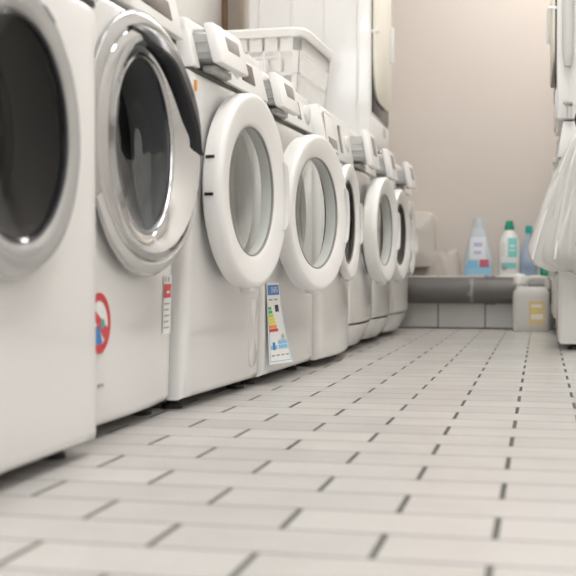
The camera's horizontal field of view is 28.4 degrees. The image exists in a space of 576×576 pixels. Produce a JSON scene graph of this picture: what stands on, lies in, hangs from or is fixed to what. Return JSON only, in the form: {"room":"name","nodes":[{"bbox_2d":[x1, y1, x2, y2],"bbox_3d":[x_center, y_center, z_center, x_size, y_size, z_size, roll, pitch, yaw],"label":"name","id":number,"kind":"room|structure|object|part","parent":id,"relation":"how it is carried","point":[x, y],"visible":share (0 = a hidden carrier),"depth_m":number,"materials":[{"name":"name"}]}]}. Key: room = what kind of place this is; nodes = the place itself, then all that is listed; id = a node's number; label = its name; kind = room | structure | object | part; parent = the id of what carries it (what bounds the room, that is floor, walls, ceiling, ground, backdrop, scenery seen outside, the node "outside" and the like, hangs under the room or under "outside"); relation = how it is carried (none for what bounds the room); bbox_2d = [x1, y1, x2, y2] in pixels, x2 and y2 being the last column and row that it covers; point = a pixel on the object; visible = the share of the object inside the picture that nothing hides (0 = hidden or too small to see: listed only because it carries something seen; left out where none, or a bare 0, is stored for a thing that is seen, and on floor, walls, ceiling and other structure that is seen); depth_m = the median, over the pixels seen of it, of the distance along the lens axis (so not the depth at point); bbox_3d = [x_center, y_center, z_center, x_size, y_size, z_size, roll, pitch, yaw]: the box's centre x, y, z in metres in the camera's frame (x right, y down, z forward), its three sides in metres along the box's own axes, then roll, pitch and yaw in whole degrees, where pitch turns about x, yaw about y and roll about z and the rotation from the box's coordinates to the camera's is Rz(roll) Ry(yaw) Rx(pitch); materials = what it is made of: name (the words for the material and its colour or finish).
{"room":"laundry","nodes":[
{"label":"laundry","id":0,"kind":"room"},
{"bbox_2d":[175,0,221,28],"bbox_3d":[-0.886,-0.993,2.319,0.100,2.500,8.170,0,1,13],"label":"wall","id":1,"kind":"structure","parent":0,"point":[200,12],"depth_m":4.53,"materials":[{"name":"white paint"}]},
{"bbox_2d":[222,0,227,29],"bbox_3d":[-0.268,-0.808,4.825,0.022,2.060,0.023,0,1,13],"label":"trim","id":2,"kind":"structure","parent":1,"relation":"attached to","point":[224,2],"depth_m":4.81,"materials":[{"name":"brown wood"}]},
{"bbox_2d":[228,0,248,53],"bbox_3d":[-0.213,-0.791,5.089,0.015,2.020,0.515,0,1,13],"label":"door","id":3,"kind":"structure","parent":1,"relation":"in","point":[238,10],"depth_m":5.02,"materials":[{"name":"beige wood"}]},
{"bbox_2d":[0,328,575,575],"bbox_3d":[0.188,0.311,2.099,2.300,0.100,8.170,0,1,13],"label":"floor","id":4,"kind":"structure","parent":0,"point":[401,451],"depth_m":1.60,"materials":[{"name":"white tile"}]},
{"bbox_2d":[0,0,99,473],"bbox_3d":[-0.639,-0.157,1.551,0.610,0.850,0.649,0,1,13],"label":"washing machine","id":5,"kind":"object","parent":4,"relation":"on","point":[48,260],"visible":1,"depth_m":1.59,"materials":[{"name":"white metal"}]},
{"bbox_3d":[-0.361,-0.209,1.488,0.021,0.298,0.298,0,1,13],"label":"door glass","id":6,"kind":"part","parent":5,"relation":"part of","materials":[{"name":"glass"}]},
{"bbox_3d":[-0.354,-0.209,1.487,0.025,0.396,0.396,0,1,13],"label":"door","id":7,"kind":"part","parent":5,"relation":"part of","materials":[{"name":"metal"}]},
{"bbox_3d":[-0.330,-0.374,1.560,0.012,0.022,0.042,0,1,13],"label":"door handle","id":8,"kind":"part","parent":5,"relation":"part of","materials":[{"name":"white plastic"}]},
{"bbox_2d":[93,0,203,425],"bbox_3d":[-0.533,-0.170,2.144,0.660,0.860,0.534,0,1,13],"label":"washing machine","id":9,"kind":"object","parent":4,"relation":"on","point":[148,135],"visible":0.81,"depth_m":2.13,"materials":[{"name":"white metal"}]},
{"bbox_3d":[-0.249,-0.261,2.080,0.050,0.484,0.484,0,1,13],"label":"door","id":10,"kind":"part","parent":9,"relation":"part of","materials":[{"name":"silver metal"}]},
{"bbox_3d":[-0.563,-0.553,2.146,0.598,0.095,0.534,0,1,13],"label":"control panel","id":11,"kind":"part","parent":9,"relation":"part of","materials":[{"name":"white plastic"}]},
{"bbox_3d":[-0.223,-0.366,2.134,0.031,0.209,0.306,0,1,17],"label":"door handle","id":12,"kind":"part","parent":9,"relation":"part of","materials":[{"name":"black plastic"}]},
{"bbox_2d":[162,17,289,408],"bbox_3d":[-0.331,-0.158,2.675,0.587,0.820,0.532,0,1,16],"label":"washing machine","id":13,"kind":"object","parent":4,"relation":"on","point":[232,247],"visible":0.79,"depth_m":2.51,"materials":[{"name":"white metal"}]},
{"bbox_3d":[-0.367,-0.516,2.680,0.512,0.104,0.532,0,1,16],"label":"control panel","id":14,"kind":"part","parent":13,"relation":"part of","materials":[{"name":"white plastic"}]},
{"bbox_3d":[-0.132,-0.514,2.466,0.043,0.086,0.186,0,1,16],"label":"drawer","id":15,"kind":"part","parent":13,"relation":"part of","materials":[{"name":"white plastic"}]},
{"bbox_3d":[-0.129,-0.522,2.477,0.027,0.038,0.090,0,1,16],"label":"drawer handle","id":16,"kind":"part","parent":13,"relation":"part of","materials":[{"name":"grey plastic"}]},
{"bbox_3d":[-0.093,-0.221,2.607,0.050,0.444,0.444,0,1,19],"label":"door","id":17,"kind":"part","parent":13,"relation":"part of","materials":[{"name":"white plastic"}]},
{"bbox_3d":[-0.007,-0.223,2.781,0.018,0.165,0.023,0,1,19],"label":"door handle","id":18,"kind":"part","parent":13,"relation":"part of","materials":[{"name":"white plastic"}]},
{"bbox_2d":[240,71,349,383],"bbox_3d":[-0.211,-0.160,3.219,0.713,0.810,0.544,0,1,15],"label":"washing machine","id":19,"kind":"object","parent":4,"relation":"on","point":[295,274],"visible":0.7,"depth_m":3.17,"materials":[{"name":"white metal"}]},
{"bbox_2d":[266,283,292,364],"bbox_3d":[-0.021,0.091,2.973,0.039,0.210,0.118,0,1,15],"label":"energy label","id":20,"kind":"object","parent":19,"relation":"attached to","point":[279,350],"visible":1,"depth_m":2.97,"materials":[{"name":"white paper"}]},
{"bbox_3d":[-0.009,-0.509,3.002,0.043,0.090,0.176,0,1,15],"label":"drawer","id":21,"kind":"part","parent":19,"relation":"part of","materials":[{"name":"white plastic"}]},
{"bbox_3d":[-0.272,-0.511,3.230,0.585,0.108,0.544,0,1,15],"label":"control panel","id":22,"kind":"part","parent":19,"relation":"part of","materials":[{"name":"white plastic"}]},
{"bbox_3d":[-0.004,-0.517,3.017,0.027,0.042,0.090,0,1,15],"label":"drawer handle","id":23,"kind":"part","parent":19,"relation":"part of","materials":[{"name":"grey plastic"}]},
{"bbox_3d":[0.056,-0.509,3.357,0.014,0.060,0.060,0,1,15],"label":"program knob","id":24,"kind":"part","parent":19,"relation":"part of","materials":[{"name":"white plastic"}]},
{"bbox_3d":[0.067,-0.206,3.138,0.055,0.430,0.430,0,1,24],"label":"door","id":25,"kind":"part","parent":19,"relation":"part of","materials":[{"name":"white plastic"}]},
{"bbox_3d":[0.168,-0.208,3.298,0.018,0.160,0.022,0,1,24],"label":"door handle","id":26,"kind":"part","parent":19,"relation":"part of","materials":[{"name":"white plastic"}]},
{"bbox_2d":[296,104,362,366],"bbox_3d":[-0.097,-0.163,3.771,0.646,0.800,0.539,0,1,13],"label":"washing machine","id":27,"kind":"object","parent":4,"relation":"on","point":[330,307],"visible":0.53,"depth_m":3.60,"materials":[{"name":"white metal"}]},
{"bbox_3d":[0.135,-0.483,3.562,0.019,0.113,0.200,0,1,13],"label":"drawer","id":28,"kind":"part","parent":27,"relation":"part of","materials":[{"name":"white plastic"}]},
{"bbox_3d":[-0.120,-0.490,3.772,0.598,0.145,0.539,0,1,13],"label":"control panel","id":29,"kind":"part","parent":27,"relation":"part of","materials":[{"name":"white plastic"}]},
{"bbox_3d":[0.135,-0.452,3.563,0.019,0.030,0.140,0,1,13],"label":"drawer handle","id":30,"kind":"part","parent":27,"relation":"part of","materials":[{"name":"grey plastic"}]},
{"bbox_3d":[0.201,-0.488,3.874,0.014,0.060,0.060,0,1,13],"label":"program knob","id":31,"kind":"part","parent":27,"relation":"part of","materials":[{"name":"white plastic"}]},
{"bbox_3d":[0.194,-0.214,3.706,0.030,0.376,0.376,0,1,13],"label":"door","id":32,"kind":"part","parent":27,"relation":"part of","materials":[{"name":"white plastic"}]},
{"bbox_3d":[0.185,-0.214,3.708,0.021,0.266,0.266,0,1,13],"label":"door glass","id":33,"kind":"part","parent":27,"relation":"part of","materials":[{"name":"glass"}]},
{"bbox_3d":[0.246,-0.216,3.862,0.018,0.140,0.020,0,1,13],"label":"door handle","id":34,"kind":"part","parent":27,"relation":"part of","materials":[{"name":"white plastic"}]},
{"bbox_2d":[348,130,400,345],"bbox_3d":[0.053,-0.171,4.306,0.707,0.800,0.529,0,1,13],"label":"washing machine","id":35,"kind":"object","parent":4,"relation":"on","point":[372,265],"visible":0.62,"depth_m":4.13,"materials":[{"name":"white metal"}]},
{"bbox_2d":[225,27,332,108],"bbox_3d":[-0.080,-0.739,4.231,0.421,0.337,0.539,0,1,14],"label":"laundry basket","id":36,"kind":"object","parent":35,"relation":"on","point":[315,59],"visible":0.38,"depth_m":4.00,"materials":[{"name":"white plastic"}]},
{"bbox_3d":[0.001,-0.502,4.313,0.600,0.138,0.529,0,1,13],"label":"control panel","id":37,"kind":"part","parent":35,"relation":"part of","materials":[{"name":"white plastic"}]},
{"bbox_3d":[0.298,-0.497,4.107,0.044,0.126,0.196,0,1,13],"label":"drawer","id":38,"kind":"part","parent":35,"relation":"part of","materials":[{"name":"white plastic"}]},
{"bbox_3d":[0.301,-0.508,4.113,0.031,0.072,0.090,0,1,13],"label":"drawer handle","id":39,"kind":"part","parent":35,"relation":"part of","materials":[{"name":"grey plastic"}]},
{"bbox_3d":[0.345,-0.215,4.238,0.055,0.390,0.390,0,1,18],"label":"door","id":40,"kind":"part","parent":35,"relation":"part of","materials":[{"name":"white plastic"}]},
{"bbox_3d":[0.424,-0.218,4.391,0.018,0.145,0.021,0,1,17],"label":"door handle","id":41,"kind":"part","parent":35,"relation":"part of","materials":[{"name":"white plastic"}]},
{"bbox_2d":[356,149,412,343],"bbox_3d":[0.165,-0.173,4.837,0.695,0.790,0.534,0,1,13],"label":"washing machine","id":42,"kind":"object","parent":4,"relation":"on","point":[380,293],"visible":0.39,"depth_m":4.70,"materials":[{"name":"white metal"}]},
{"bbox_2d":[249,0,393,153],"bbox_3d":[0.157,-1.023,4.824,0.534,0.910,0.546,0,1,13],"label":"dryer","id":43,"kind":"object","parent":42,"relation":"on","point":[359,34],"visible":0.56,"depth_m":4.55,"materials":[{"name":"white metal"}]},
{"bbox_3d":[0.396,-1.057,4.774,0.025,0.610,0.480,0,1,13],"label":"door","id":44,"kind":"part","parent":43,"relation":"part of","materials":[{"name":"beige plastic"}]},
{"bbox_3d":[0.452,-1.057,4.966,0.020,0.155,0.024,0,1,13],"label":"door handle","id":45,"kind":"part","parent":43,"relation":"part of","materials":[{"name":"white plastic"}]},
{"bbox_3d":[0.415,-0.499,4.635,0.044,0.116,0.196,0,1,13],"label":"drawer","id":46,"kind":"part","parent":42,"relation":"part of","materials":[{"name":"white plastic"}]},
{"bbox_3d":[0.418,-0.510,4.640,0.030,0.062,0.090,0,1,13],"label":"drawer handle","id":47,"kind":"part","parent":42,"relation":"part of","materials":[{"name":"grey plastic"}]},
{"bbox_3d":[0.457,-0.223,4.769,0.050,0.380,0.380,0,1,17],"label":"door","id":48,"kind":"part","parent":42,"relation":"part of","materials":[{"name":"white plastic"}]},
{"bbox_3d":[0.458,-0.223,4.769,0.021,0.252,0.252,0,1,17],"label":"door glass","id":49,"kind":"part","parent":42,"relation":"part of","materials":[{"name":"glass"}]},
{"bbox_3d":[0.529,-0.225,4.921,0.018,0.142,0.020,0,1,17],"label":"door handle","id":50,"kind":"part","parent":42,"relation":"part of","materials":[{"name":"white plastic"}]},
{"bbox_2d":[375,162,417,336],"bbox_3d":[0.283,-0.180,5.377,0.657,0.790,0.529,0,1,13],"label":"washing machine","id":51,"kind":"object","parent":4,"relation":"on","point":[398,291],"visible":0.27,"depth_m":5.18,"materials":[{"name":"white metal"}]},
{"bbox_3d":[0.254,-0.511,5.379,0.597,0.128,0.529,0,1,13],"label":"control panel","id":52,"kind":"part","parent":51,"relation":"part of","materials":[{"name":"white plastic"}]},
{"bbox_3d":[0.552,-0.507,5.173,0.044,0.116,0.196,0,1,13],"label":"drawer","id":53,"kind":"part","parent":51,"relation":"part of","materials":[{"name":"white plastic"}]},
{"bbox_3d":[0.565,-0.231,5.314,0.028,0.340,0.340,0,1,13],"label":"door","id":54,"kind":"part","parent":51,"relation":"part of","materials":[{"name":"white plastic"}]},
{"bbox_3d":[0.613,-0.233,5.455,0.018,0.127,0.019,0,1,13],"label":"door handle","id":55,"kind":"part","parent":51,"relation":"part of","materials":[{"name":"white plastic"}]},
{"bbox_2d":[513,274,549,331],"bbox_3d":[1.192,0.071,5.587,0.178,0.282,0.104,0,1,13],"label":"canister","id":56,"kind":"object","parent":4,"relation":"on","point":[531,305],"visible":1,"depth_m":5.54,"materials":[{"name":"plastic"}]},
{"bbox_2d":[531,314,542,318],"bbox_3d":[1.209,0.140,5.532,0.056,0.025,0.001,0,1,13],"label":"print","id":57,"kind":"object","parent":56,"relation":"attached to","point":[533,316],"depth_m":5.53,"materials":[{"name":"white paper"}]},
{"bbox_3d":[1.216,-0.029,5.581,0.129,0.067,0.026,0,1,13],"label":"carry handle","id":58,"kind":"part","parent":56,"relation":"part of","materials":[{"name":"plastic"}]},
{"bbox_2d":[552,157,555,317],"bbox_3d":[1.530,-0.189,5.261,0.606,0.810,0.351,0,1,13],"label":"washing machine","id":59,"kind":"object","parent":4,"relation":"on","point":[553,160],"visible":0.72,"depth_m":5.16,"materials":[{"name":"white metal"}]},
{"bbox_3d":[1.237,-0.222,5.326,0.005,0.675,0.320,0,1,13],"label":"door","id":60,"kind":"part","parent":59,"relation":"part of","materials":[{"name":"beige plastic"}]},
{"bbox_2d":[548,121,575,349],"bbox_3d":[1.327,-0.198,4.456,0.624,0.850,0.554,0,1,13],"label":"washing machine","id":61,"kind":"object","parent":4,"relation":"on","point":[565,281],"visible":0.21,"depth_m":4.24,"materials":[{"name":"white metal"}]},
{"bbox_2d":[527,114,575,274],"bbox_3d":[1.025,-0.335,4.077,0.328,0.633,0.214,0,1,-5],"label":"plastic bag","id":62,"kind":"object","parent":61,"relation":"hanging from","point":[552,244],"visible":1,"depth_m":4.04,"materials":[{"name":"white plastic"}]},
{"bbox_3d":[0.962,-0.335,4.042,0.191,0.468,0.119,0,1,13],"label":"cord","id":63,"kind":"part","parent":62,"relation":"part of","materials":[{"name":"white plastic"}]},
{"bbox_3d":[1.047,-0.219,4.518,0.030,0.360,0.360,0,1,13],"label":"door","id":64,"kind":"part","parent":61,"relation":"part of","materials":[{"name":"white plastic"}]},
{"bbox_2d":[547,0,575,135],"bbox_3d":[1.312,-1.048,4.451,0.584,0.850,0.552,0,1,13],"label":"dryer","id":65,"kind":"object","parent":61,"relation":"on","point":[563,79],"visible":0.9,"depth_m":4.24,"materials":[{"name":"white metal"}]},
{"bbox_3d":[1.081,-1.081,4.713,0.020,0.144,0.024,0,1,13],"label":"door handle","id":66,"kind":"part","parent":65,"relation":"part of","materials":[{"name":"white plastic"}]},
{"bbox_3d":[1.048,-1.083,4.511,0.026,0.550,0.490,0,1,13],"label":"door","id":67,"kind":"part","parent":65,"relation":"part of","materials":[{"name":"beige plastic"}]},
{"bbox_2d":[563,100,572,117],"bbox_3d":[1.031,-0.661,4.204,0.036,0.069,0.025,0,1,13],"label":"water tap","id":68,"kind":"object","parent":65,"relation":"attached to","point":[566,103],"visible":1,"depth_m":4.20,"materials":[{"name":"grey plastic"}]},
{"bbox_2d":[562,0,573,66],"bbox_3d":[1.194,-1.166,4.227,0.371,0.698,0.072,0,1,-15],"label":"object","id":69,"kind":"object","parent":65,"relation":"attached to","point":[567,5],"visible":1,"depth_m":4.18,"materials":[{"name":"grey plastic"}]},
{"bbox_3d":[1.347,-0.555,4.447,0.585,0.134,0.554,0,1,13],"label":"control panel","id":70,"kind":"part","parent":61,"relation":"part of","materials":[{"name":"white plastic"}]},
{"bbox_2d":[388,0,559,275],"bbox_3d":[1.062,-1.045,6.019,2.100,2.500,0.100,0,1,13],"label":"wall","id":71,"kind":"structure","parent":0,"point":[471,111],"depth_m":5.99,"materials":[{"name":"beige paint"}]},
{"bbox_2d":[415,212,436,266],"bbox_3d":[0.637,-0.254,6.015,0.284,0.290,0.112,0,1,13],"label":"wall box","id":72,"kind":"object","parent":71,"relation":"attached to","point":[426,223],"visible":0.45,"depth_m":5.95,"materials":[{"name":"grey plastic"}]},
{"bbox_2d":[398,276,555,328],"bbox_3d":[1.035,0.072,5.913,2.100,0.270,0.150,0,1,13],"label":"ledge","id":73,"kind":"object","parent":71,"relation":"attached to","point":[417,315],"depth_m":5.87,"materials":[{"name":"white tile"}]},
{"bbox_2d":[464,218,492,275],"bbox_3d":[0.986,-0.213,5.908,0.150,0.300,0.094,0,1,13],"label":"bottle","id":74,"kind":"object","parent":73,"relation":"on","point":[478,256],"visible":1,"depth_m":5.87,"materials":[{"name":"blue plastic"}]},
{"bbox_2d":[468,260,477,267],"bbox_3d":[0.952,-0.123,5.872,0.055,0.038,0.005,0,1,20],"label":"print","id":75,"kind":"object","parent":74,"relation":"on","point":[471,263],"depth_m":5.87,"materials":[{"name":"blue paper"}]},
{"bbox_2d":[474,242,481,246],"bbox_3d":[0.979,-0.223,5.871,0.042,0.022,0.004,0,1,12],"label":"print","id":76,"kind":"object","parent":74,"relation":"attached to","point":[476,244],"depth_m":5.87,"materials":[{"name":"blue"}]},
{"bbox_2d":[480,260,488,266],"bbox_3d":[1.009,-0.127,5.861,0.047,0.038,0.006,0,1,1],"label":"print","id":77,"kind":"object","parent":74,"relation":"on","point":[483,263],"depth_m":5.86,"materials":[{"name":"red paper"}]},
{"bbox_2d":[499,221,519,275],"bbox_3d":[1.140,-0.204,5.874,0.108,0.284,0.078,0,1,13],"label":"bottle","id":78,"kind":"object","parent":73,"relation":"on","point":[509,252],"visible":0.95,"depth_m":5.84,"materials":[{"name":"white plastic"}]},
{"bbox_2d":[501,263,515,267],"bbox_3d":[1.131,-0.115,5.841,0.076,0.030,0.005,0,1,14],"label":"print","id":79,"kind":"object","parent":78,"relation":"attached to","point":[503,265],"depth_m":5.84,"materials":[{"name":"teal paper"}]},
{"bbox_2d":[520,225,536,275],"bbox_3d":[1.238,-0.192,5.864,0.086,0.260,0.068,0,1,13],"label":"bottle","id":80,"kind":"object","parent":73,"relation":"on","point":[527,267],"visible":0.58,"depth_m":5.84,"materials":[{"name":"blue plastic"}]},
{"bbox_2d":[540,268,547,275],"bbox_3d":[1.331,-0.125,5.834,0.080,0.126,0.065,0,1,13],"label":"bottle","id":81,"kind":"object","parent":73,"relation":"on","point":[543,272],"visible":0.14,"depth_m":5.81,"materials":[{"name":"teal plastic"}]},
{"bbox_2d":[408,276,551,304],"bbox_3d":[1.004,0.012,5.769,2.090,0.147,0.153,0,1,13],"label":"drain pipe","id":82,"kind":"object","parent":71,"relation":"attached to","point":[487,290],"visible":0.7,"depth_m":5.74,"materials":[{"name":"grey plastic"}]}
]}

